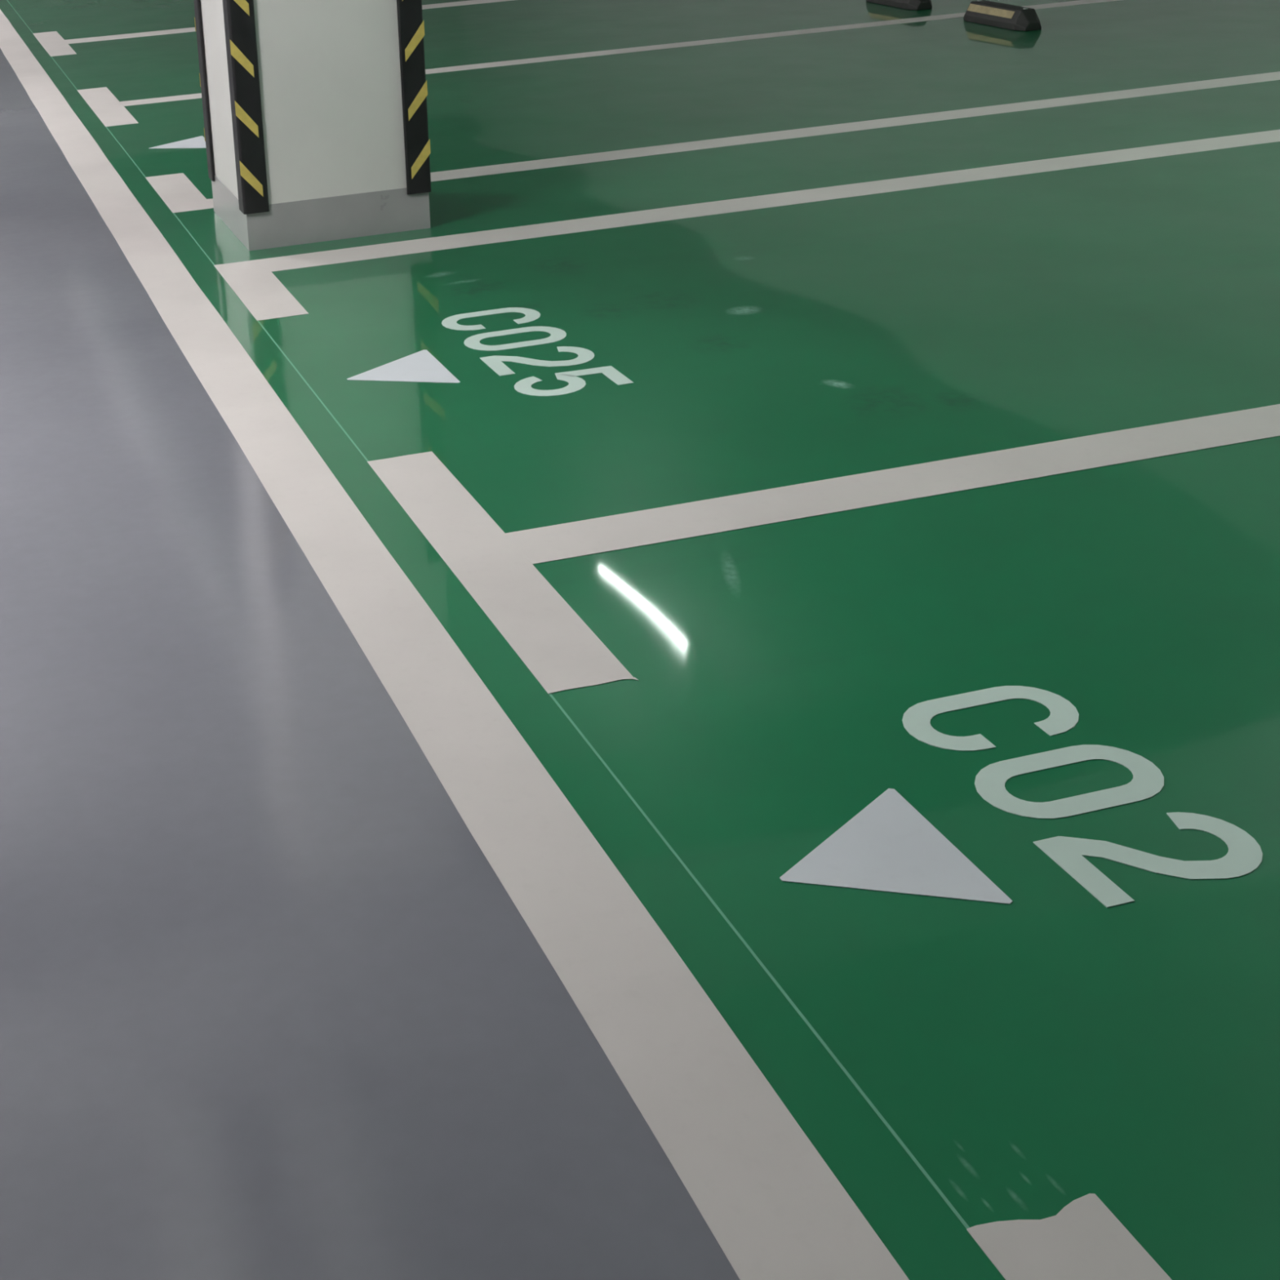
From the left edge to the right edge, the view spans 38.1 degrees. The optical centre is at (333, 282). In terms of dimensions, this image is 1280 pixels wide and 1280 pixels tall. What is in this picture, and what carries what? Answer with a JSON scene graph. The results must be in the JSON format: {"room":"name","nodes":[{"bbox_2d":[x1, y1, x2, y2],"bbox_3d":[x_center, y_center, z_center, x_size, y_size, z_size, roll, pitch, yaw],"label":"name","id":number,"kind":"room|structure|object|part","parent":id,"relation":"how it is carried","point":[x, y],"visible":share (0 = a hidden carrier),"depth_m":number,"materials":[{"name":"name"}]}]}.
{"room":"parking garage","nodes":[
{"label":"parking garage","id":0,"kind":"room"},
{"bbox_2d":[0,0,1279,1279],"bbox_3d":[-1.338,-0.966,9.717,13.100,0.200,27.000,-7,16,-13],"label":"floor","id":1,"kind":"structure","parent":0,"point":[1046,1050],"depth_m":3.15,"materials":[{"name":"green paint"}]},
{"bbox_2d":[148,136,205,148],"bbox_3d":[-0.673,-0.599,7.887,0.263,0.001,0.292,-7,16,-13],"label":"arrow mark","id":2,"kind":"object","parent":1,"relation":"on","point":[199,141],"visible":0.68,"depth_m":7.89,"materials":[{"name":"paint"}]},
{"bbox_2d":[32,0,513,56],"bbox_3d":[1.220,-1.887,12.005,6.301,0.001,1.150,-7,16,-13],"label":"parking line","id":3,"kind":"object","parent":1,"relation":"on","point":[52,42],"visible":0.67,"depth_m":11.45,"materials":[{"name":"white paint"}]},
{"bbox_2d":[193,0,431,250],"bbox_3d":[-0.154,-1.760,5.980,0.656,3.200,0.652,-7,16,-13],"label":"pillar","id":4,"kind":"structure","parent":1,"relation":"on","point":[315,113],"depth_m":6.02,"materials":[{"name":"paint"}]},
{"bbox_3d":[-0.057,-0.296,6.393,0.635,0.150,0.631,-7,16,-13],"label":"skirting","id":5,"kind":"part","parent":4,"relation":"part of","materials":[{"name":"grey paint"}]},
{"bbox_2d":[346,349,460,382],"bbox_3d":[0.163,0.236,4.732,0.261,0.001,0.298,-7,16,-13],"label":"arrow mark","id":6,"kind":"object","parent":1,"relation":"on","point":[421,366],"visible":1,"depth_m":4.73,"materials":[{"name":"paint"}]},
{"bbox_2d":[0,8,909,1279],"bbox_3d":[-1.560,-1.035,9.641,0.166,0.001,26.800,-7,16,-13],"label":"edge line","id":7,"kind":"object","parent":1,"relation":"on","point":[772,1204],"visible":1,"depth_m":2.60,"materials":[{"name":"white paint"}]},
{"bbox_2d":[7,0,969,1228],"bbox_3d":[-0.943,-0.611,7.994,0.004,0.001,16.600,-7,16,-13],"label":"layout line","id":8,"kind":"object","parent":1,"relation":"on","point":[690,873],"visible":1,"depth_m":2.41,"materials":[{"name":"green paint"}]},
{"bbox_2d":[441,307,633,395],"bbox_3d":[0.523,0.178,4.853,0.287,0.001,0.762,-7,16,-13],"label":"bay number","id":9,"kind":"object","parent":1,"relation":"on","point":[523,386],"visible":1,"depth_m":4.79,"materials":[{"name":"paint"}]},
{"bbox_2d":[76,0,1119,126],"bbox_3d":[1.842,-1.268,9.664,6.301,0.001,1.150,-7,16,-13],"label":"parking line","id":10,"kind":"object","parent":1,"relation":"on","point":[110,111],"visible":0.79,"depth_m":9.50,"materials":[{"name":"white paint"}]},
{"bbox_2d":[145,71,1279,213],"bbox_3d":[2.372,-0.739,7.667,6.300,0.001,0.675,-7,16,-13],"label":"parking line","id":11,"kind":"object","parent":1,"relation":"on","point":[180,194],"visible":0.87,"depth_m":7.26,"materials":[{"name":"white paint"}]},
{"bbox_2d":[213,129,1279,320],"bbox_3d":[2.739,-0.373,6.281,6.300,0.001,0.676,-7,16,-13],"label":"parking line","id":12,"kind":"object","parent":1,"relation":"on","point":[255,283],"visible":1,"depth_m":6.14,"materials":[{"name":"white paint"}]},
{"bbox_2d":[367,404,1279,693],"bbox_3d":[3.266,0.153,4.292,6.301,0.001,1.165,-7,16,-13],"label":"parking line","id":13,"kind":"object","parent":1,"relation":"on","point":[495,566],"visible":1,"depth_m":3.74,"materials":[{"name":"white paint"}]},
{"bbox_2d":[779,788,1012,904],"bbox_3d":[0.750,0.814,2.545,0.264,0.001,0.304,-7,16,-13],"label":"arrow mark","id":14,"kind":"object","parent":1,"relation":"on","point":[888,846],"visible":1,"depth_m":2.54,"materials":[{"name":"paint"}]},
{"bbox_2d":[866,0,932,10],"bbox_3d":[3.302,-1.677,10.568,0.150,0.110,0.560,-7,16,-13],"label":"wheel stop","id":15,"kind":"object","parent":1,"relation":"on","point":[913,5],"visible":1,"depth_m":10.35,"materials":[{"name":"rubber"}]},
{"bbox_2d":[963,0,1041,31],"bbox_3d":[3.554,-1.425,9.618,0.150,0.110,0.560,-7,16,-13],"label":"wheel stop","id":16,"kind":"object","parent":1,"relation":"on","point":[1007,16],"visible":1,"depth_m":9.52,"materials":[{"name":"rubber"}]},
{"bbox_2d":[966,1193,1171,1279],"bbox_3d":[3.855,0.741,2.071,6.301,0.001,1.154,-7,16,-13],"label":"parking line","id":17,"kind":"object","parent":1,"relation":"on","point":[1085,1240],"visible":1,"depth_m":1.88,"materials":[{"name":"white paint"}]},
{"bbox_2d":[902,685,1262,907],"bbox_3d":[1.100,0.745,2.705,0.287,0.001,0.562,-7,16,-13],"label":"bay number","id":18,"kind":"object","parent":1,"relation":"on","point":[1244,855],"visible":1,"depth_m":2.66,"materials":[{"name":"paint"}]}
]}

